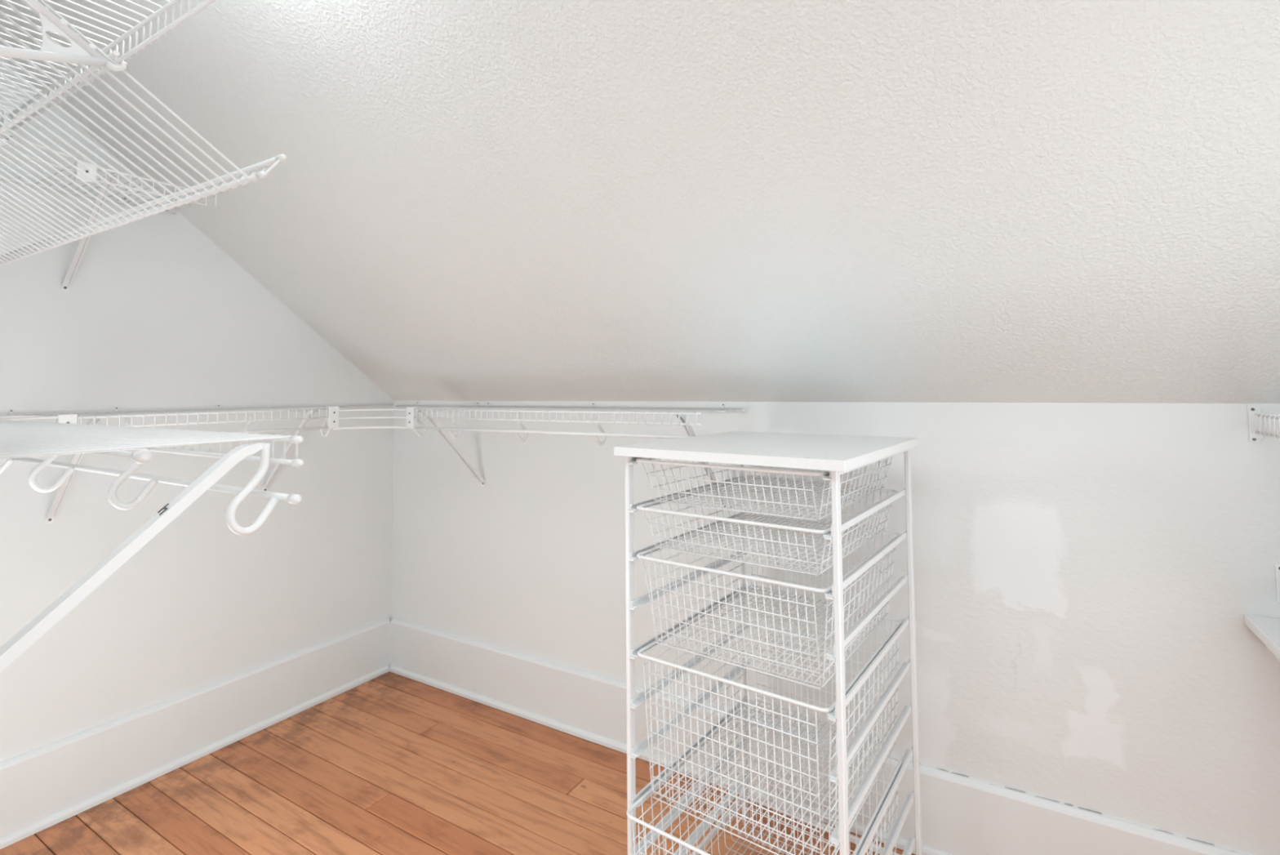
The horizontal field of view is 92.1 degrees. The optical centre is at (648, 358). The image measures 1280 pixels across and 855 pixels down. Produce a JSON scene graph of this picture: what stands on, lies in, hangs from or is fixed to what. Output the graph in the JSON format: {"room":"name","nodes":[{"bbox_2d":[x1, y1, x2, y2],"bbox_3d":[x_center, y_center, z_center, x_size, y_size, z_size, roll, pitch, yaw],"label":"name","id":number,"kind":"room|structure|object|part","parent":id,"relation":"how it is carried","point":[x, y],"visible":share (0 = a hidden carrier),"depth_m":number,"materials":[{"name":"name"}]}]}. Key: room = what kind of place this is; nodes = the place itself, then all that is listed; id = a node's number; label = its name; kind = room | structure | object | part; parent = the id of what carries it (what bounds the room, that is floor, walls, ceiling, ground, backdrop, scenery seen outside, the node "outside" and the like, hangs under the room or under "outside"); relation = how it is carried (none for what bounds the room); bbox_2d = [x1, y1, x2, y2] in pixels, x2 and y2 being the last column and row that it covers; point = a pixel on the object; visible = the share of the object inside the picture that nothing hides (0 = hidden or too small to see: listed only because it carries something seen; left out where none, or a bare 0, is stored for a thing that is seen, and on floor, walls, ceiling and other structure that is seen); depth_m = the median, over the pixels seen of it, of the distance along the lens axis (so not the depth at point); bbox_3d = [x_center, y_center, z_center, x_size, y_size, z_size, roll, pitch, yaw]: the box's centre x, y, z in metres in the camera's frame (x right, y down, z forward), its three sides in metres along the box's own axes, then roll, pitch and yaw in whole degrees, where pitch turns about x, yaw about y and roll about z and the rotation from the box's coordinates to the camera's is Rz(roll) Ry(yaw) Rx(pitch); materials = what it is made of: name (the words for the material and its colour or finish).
{"room":"walk-in closet","nodes":[
{"label":"walk-in closet","id":0,"kind":"room"},
{"bbox_2d":[0,57,394,760],"bbox_3d":[-1.983,0.051,1.309,0.120,2.500,3.450,-2,-3,30],"label":"wall","id":1,"kind":"structure","parent":0,"point":[153,314],"depth_m":1.93,"materials":[{"name":"white paint"}]},
{"bbox_2d":[0,160,219,292],"bbox_3d":[-1.591,-0.351,1.560,0.326,0.303,0.790,-2,-3,30],"label":"wire shelf","id":2,"kind":"object","parent":1,"relation":"attached to","point":[82,244],"visible":0.6,"depth_m":1.69,"materials":[{"name":"white metal"}]},
{"bbox_3d":[-1.660,-0.201,1.752,0.003,0.024,0.018,-2,-3,30],"label":"foot plate","id":3,"kind":"part","parent":2,"relation":"part of","materials":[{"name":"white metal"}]},
{"bbox_3d":[-1.421,-0.469,1.555,0.016,0.050,0.040,-2,-3,30],"label":"connector plate","id":4,"kind":"part","parent":2,"relation":"part of","materials":[{"name":"white plastic"}]},
{"bbox_3d":[-1.723,-0.481,1.643,0.006,0.006,0.790,-2,-3,30],"label":"rail","id":5,"kind":"part","parent":2,"relation":"part of","materials":[{"name":"white metal"}]},
{"bbox_3d":[-1.486,-0.474,1.756,0.006,0.006,0.315,-2,-3,30],"label":"rail","id":6,"kind":"part","parent":2,"relation":"part of","materials":[{"name":"white metal"}]},
{"bbox_3d":[-1.350,-0.482,1.673,0.006,0.006,0.310,-2,-3,30],"label":"rail","id":7,"kind":"part","parent":2,"relation":"part of","materials":[{"name":"white metal"}]},
{"bbox_3d":[-1.346,-0.448,1.675,0.006,0.006,0.320,-2,-3,30],"label":"lip rail","id":8,"kind":"part","parent":2,"relation":"part of","materials":[{"name":"white metal"}]},
{"bbox_2d":[0,617,390,848],"bbox_3d":[-1.514,1.172,1.898,0.018,0.211,1.637,-2,-3,30],"label":"baseboard","id":9,"kind":"structure","parent":1,"relation":"attached to","point":[37,784],"depth_m":1.92,"materials":[{"name":"white wood"}]},
{"bbox_2d":[0,404,393,524],"bbox_3d":[-1.379,0.306,1.879,0.326,0.317,1.605,-2,-3,30],"label":"wire shelf","id":10,"kind":"object","parent":1,"relation":"attached to","point":[331,420],"visible":0.84,"depth_m":1.82,"materials":[{"name":"metal"}]},
{"bbox_3d":[-1.661,0.446,1.709,0.003,0.024,0.018,-2,-3,30],"label":"foot plate","id":11,"kind":"part","parent":10,"relation":"part of","materials":[{"name":"white metal"}]},
{"bbox_3d":[-1.425,0.174,1.508,0.016,0.076,0.036,-2,-3,30],"label":"connector plate","id":12,"kind":"part","parent":10,"relation":"part of","materials":[{"name":"white plastic"}]},
{"bbox_3d":[-1.510,0.169,1.962,0.006,0.006,1.605,-2,-3,30],"label":"rail","id":13,"kind":"part","parent":10,"relation":"part of","materials":[{"name":"white metal"}]},
{"bbox_3d":[-1.249,0.159,1.803,0.006,0.006,0.686,-2,-3,30],"label":"rail","id":14,"kind":"part","parent":10,"relation":"part of","materials":[{"name":"white metal"}]},
{"bbox_3d":[-1.248,0.186,1.801,0.006,0.006,0.686,-2,-3,30],"label":"lip rail","id":15,"kind":"part","parent":10,"relation":"part of","materials":[{"name":"white metal"}]},
{"bbox_3d":[-1.248,0.221,1.800,0.009,0.009,0.686,-2,-3,30],"label":"hanging rod","id":16,"kind":"part","parent":10,"relation":"part of","materials":[{"name":"white metal"}]},
{"bbox_3d":[-1.076,0.200,2.098,0.016,0.076,0.036,-2,-3,30],"label":"connector plate","id":17,"kind":"part","parent":10,"relation":"part of","materials":[{"name":"white plastic"}]},
{"bbox_2d":[0,671,915,854],"bbox_3d":[-0.603,1.228,0.452,3.290,0.060,3.470,-2,-3,30],"label":"floor","id":18,"kind":"structure","parent":0,"point":[390,763],"depth_m":1.78,"materials":[{"name":"brown wood"}]},
{"bbox_2d":[625,448,922,854],"bbox_3d":[0.281,0.717,1.353,0.458,1.036,0.570,-3,-3,35],"label":"drawer unit","id":19,"kind":"object","parent":18,"relation":"on","point":[840,836],"visible":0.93,"depth_m":1.29,"materials":[{"name":"white paint"}]},
{"bbox_3d":[-0.038,0.717,1.290,0.011,1.026,0.018,-3,-3,35],"label":"post","id":20,"kind":"part","parent":19,"relation":"part of","materials":[{"name":"white metal"}]},
{"bbox_3d":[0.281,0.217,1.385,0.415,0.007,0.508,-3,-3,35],"label":"drawer","id":21,"kind":"part","parent":19,"relation":"part of","materials":[{"name":"white metal"}]},
{"bbox_3d":[0.259,0.735,1.706,0.011,1.026,0.018,-3,-3,35],"label":"post","id":22,"kind":"part","parent":19,"relation":"part of","materials":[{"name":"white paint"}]},
{"bbox_3d":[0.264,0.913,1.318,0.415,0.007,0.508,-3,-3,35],"label":"drawer","id":23,"kind":"part","parent":19,"relation":"part of","materials":[{"name":"white metal"}]},
{"bbox_2d":[613,431,919,471],"bbox_3d":[0.282,0.196,1.378,0.488,0.019,0.544,-3,-3,35],"label":"board","id":24,"kind":"object","parent":19,"relation":"on","point":[829,452],"visible":1,"depth_m":1.24,"materials":[{"name":"white laminate"}]},
{"bbox_3d":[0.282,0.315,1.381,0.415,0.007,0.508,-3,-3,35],"label":"drawer","id":25,"kind":"part","parent":19,"relation":"part of","materials":[{"name":"white metal"}]},
{"bbox_3d":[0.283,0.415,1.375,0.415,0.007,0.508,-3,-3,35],"label":"drawer","id":26,"kind":"part","parent":19,"relation":"part of","materials":[{"name":"white metal"}]},
{"bbox_3d":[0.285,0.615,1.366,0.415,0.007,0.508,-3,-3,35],"label":"drawer","id":27,"kind":"part","parent":19,"relation":"part of","materials":[{"name":"white metal"}]},
{"bbox_3d":[0.324,0.701,1.032,0.011,1.026,0.018,-3,-3,35],"label":"post","id":28,"kind":"part","parent":19,"relation":"part of","materials":[{"name":"white metal"}]},
{"bbox_3d":[0.621,0.720,1.448,0.011,1.026,0.018,-3,-3,35],"label":"post","id":29,"kind":"part","parent":19,"relation":"part of","materials":[{"name":"white metal"}]},
{"bbox_2d":[0,0,1279,403],"bbox_3d":[-0.618,-0.593,0.543,3.290,1.514,3.470,-2,-3,30],"label":"ceiling","id":30,"kind":"structure","parent":0,"point":[867,201],"depth_m":1.27,"materials":[{"name":"white paint"}]},
{"bbox_2d":[391,400,1279,854],"bbox_3d":[0.243,0.699,1.923,3.290,1.228,0.120,-2,-3,30],"label":"wall","id":31,"kind":"structure","parent":0,"point":[1086,575],"depth_m":1.51,"materials":[{"name":"paint"}]},
{"bbox_2d":[332,402,746,510],"bbox_3d":[-0.512,0.315,2.038,1.596,0.322,0.479,-2,-3,30],"label":"wire shelf","id":32,"kind":"object","parent":31,"relation":"attached to","point":[412,416],"visible":0.95,"depth_m":1.90,"materials":[{"name":"white metal"}]},
{"bbox_3d":[-0.954,0.241,2.141,0.259,0.009,0.059,0,-3,-9],"label":"corner rail","id":33,"kind":"part","parent":32,"relation":"part of","materials":[{"name":"white metal"}]},
{"bbox_3d":[-0.954,0.206,2.142,0.257,0.006,0.057,0,-3,-9],"label":"corner rail","id":34,"kind":"part","parent":32,"relation":"part of","materials":[{"name":"white metal"}]},
{"bbox_3d":[-0.954,0.179,2.144,0.257,0.006,0.057,0,-3,-9],"label":"corner rail","id":35,"kind":"part","parent":32,"relation":"part of","materials":[{"name":"white metal"}]},
{"bbox_3d":[-0.824,0.206,2.138,0.036,0.076,0.016,-2,-3,30],"label":"connector plate","id":36,"kind":"part","parent":32,"relation":"part of","materials":[{"name":"white plastic"}]},
{"bbox_3d":[-0.346,0.222,1.853,1.110,0.009,0.009,-2,-3,30],"label":"hanging rod","id":37,"kind":"part","parent":32,"relation":"part of","materials":[{"name":"white metal"}]},
{"bbox_3d":[-0.347,0.187,1.854,1.110,0.006,0.006,-2,-3,30],"label":"lip rail","id":38,"kind":"part","parent":32,"relation":"part of","materials":[{"name":"white metal"}]},
{"bbox_3d":[-0.347,0.160,1.856,1.110,0.006,0.006,-2,-3,30],"label":"rail","id":39,"kind":"part","parent":32,"relation":"part of","materials":[{"name":"white metal"}]},
{"bbox_3d":[-0.399,0.180,2.242,1.593,0.006,0.006,-2,-3,30],"label":"rail","id":40,"kind":"part","parent":32,"relation":"part of","materials":[{"name":"white metal"}]},
{"bbox_2d":[389,664,952,854],"bbox_3d":[0.218,1.248,1.815,3.020,0.022,0.012,-2,-3,30],"label":"trim","id":41,"kind":"structure","parent":31,"relation":"attached to","point":[901,842],"depth_m":2.05,"materials":[{"name":"white wood"}]},
{"bbox_2d":[390,617,1252,854],"bbox_3d":[0.220,1.154,1.836,3.032,0.212,0.018,-2,-3,30],"label":"baseboard","id":42,"kind":"structure","parent":31,"relation":"attached to","point":[962,814],"depth_m":1.69,"materials":[{"name":"white wood"}]},
{"bbox_2d":[1246,404,1279,442],"bbox_3d":[1.277,0.236,1.014,0.318,0.304,0.430,-2,-3,30],"label":"wire shelf","id":43,"kind":"object","parent":31,"relation":"attached to","point":[1255,415],"visible":1,"depth_m":1.27,"materials":[{"name":"white metal"}]},
{"bbox_3d":[1.150,0.109,1.092,0.006,0.006,0.426,-2,-3,30],"label":"rail","id":44,"kind":"part","parent":43,"relation":"part of","materials":[{"name":"white metal"}]},
{"bbox_3d":[1.149,0.145,1.091,0.006,0.006,0.426,-2,-3,30],"label":"lip rail","id":45,"kind":"part","parent":43,"relation":"part of","materials":[{"name":"white metal"}]},
{"bbox_2d":[1274,563,1279,601],"bbox_3d":[1.291,0.557,0.991,0.290,0.304,0.430,-2,-3,30],"label":"wire shelf","id":46,"kind":"object","parent":31,"relation":"attached to","point":[1277,566],"visible":1,"depth_m":1.25,"materials":[{"name":"white plastic"}]},
{"bbox_3d":[-1.247,0.018,0.776,1.690,2.500,0.110,-2,-3,30],"label":"wall","id":47,"kind":"structure","parent":0,"visible":0},
{"bbox_2d":[0,0,216,172],"bbox_3d":[-1.101,-0.393,1.057,1.624,0.301,0.490,-2,-3,30],"label":"wire shelf","id":48,"kind":"object","parent":47,"relation":"attached to","point":[204,5],"visible":0.7,"depth_m":1.01,"materials":[{"name":"white metal"}]},
{"bbox_3d":[-1.364,-0.496,1.308,0.036,0.056,0.016,-2,-3,30],"label":"connector plate","id":49,"kind":"part","parent":48,"relation":"part of","materials":[{"name":"white plastic"}]},
{"bbox_3d":[-1.420,-0.472,1.417,0.055,0.006,0.244,0,-3,-16],"label":"corner rail","id":50,"kind":"part","parent":48,"relation":"part of","materials":[{"name":"white metal"}]},
{"bbox_3d":[-1.420,-0.506,1.418,0.055,0.006,0.244,0,-3,-16],"label":"corner rail","id":51,"kind":"part","parent":48,"relation":"part of","materials":[{"name":"white metal"}]},
{"bbox_3d":[-0.864,-0.531,1.016,1.158,0.006,0.006,-2,-3,30],"label":"rail","id":52,"kind":"part","parent":48,"relation":"part of","materials":[{"name":"white metal"}]},
{"bbox_2d":[0,0,286,266],"bbox_3d":[-1.156,-0.311,0.997,1.432,0.208,0.338,-2,-3,30],"label":"wire shelf","id":53,"kind":"object","parent":47,"relation":"attached to","point":[82,53],"visible":1,"depth_m":0.80,"materials":[{"name":"white metal"}]},
{"bbox_3d":[-0.622,-0.292,0.586,0.009,0.063,0.169,-2,-3,30],"label":"brace arm","id":54,"kind":"part","parent":53,"relation":"part of","materials":[{"name":"white metal"}]},
{"bbox_3d":[-1.166,-0.301,1.008,1.395,0.006,0.005,-2,-3,30],"label":"rail","id":55,"kind":"part","parent":53,"relation":"part of","materials":[{"name":"white metal"}]},
{"bbox_3d":[-1.087,-0.206,1.125,1.407,0.007,0.006,-2,-3,30],"label":"bead rail","id":56,"kind":"part","parent":53,"relation":"part of","materials":[{"name":"white metal"}]},
{"bbox_3d":[-1.072,-0.229,1.134,1.425,0.007,0.006,-2,-3,30],"label":"lip rail","id":57,"kind":"part","parent":53,"relation":"part of","materials":[{"name":"white metal"}]},
{"bbox_2d":[0,415,303,672],"bbox_3d":[-1.119,0.251,1.039,1.568,0.301,0.490,-2,-3,30],"label":"wire shelf","id":58,"kind":"object","parent":47,"relation":"attached to","point":[20,440],"visible":1,"depth_m":0.69,"materials":[{"name":"white metal"}]},
{"bbox_3d":[-1.415,0.137,1.386,0.055,0.006,0.244,0,-3,-16],"label":"corner rail","id":59,"kind":"part","parent":58,"relation":"part of","materials":[{"name":"white metal"}]},
{"bbox_3d":[-0.963,0.114,0.881,1.083,0.006,0.006,-2,-3,30],"label":"rail","id":60,"kind":"part","parent":58,"relation":"part of","materials":[{"name":"white metal"}]},
{"bbox_3d":[-0.883,0.182,0.996,1.100,0.009,0.009,-2,-3,30],"label":"hanging rod","id":61,"kind":"part","parent":58,"relation":"part of","materials":[{"name":"white metal"}]},
{"bbox_3d":[-0.882,0.140,0.998,1.103,0.006,0.006,-2,-3,30],"label":"lip rail","id":62,"kind":"part","parent":58,"relation":"part of","materials":[{"name":"white metal"}]},
{"bbox_3d":[-0.882,0.113,0.998,1.103,0.006,0.006,-2,-3,30],"label":"rail","id":63,"kind":"part","parent":58,"relation":"part of","materials":[{"name":"white metal"}]},
{"bbox_3d":[0.747,-0.053,-0.299,0.120,2.500,3.450,-2,-3,30],"label":"wall","id":64,"kind":"structure","parent":0,"visible":0},
{"bbox_2d":[1243,613,1279,661],"bbox_3d":[1.262,0.544,0.991,0.341,0.060,0.460,-2,-3,30],"label":"board","id":65,"kind":"object","parent":64,"relation":"attached to","point":[1267,628],"visible":1,"depth_m":1.20,"materials":[{"name":"white laminate"}]}
]}

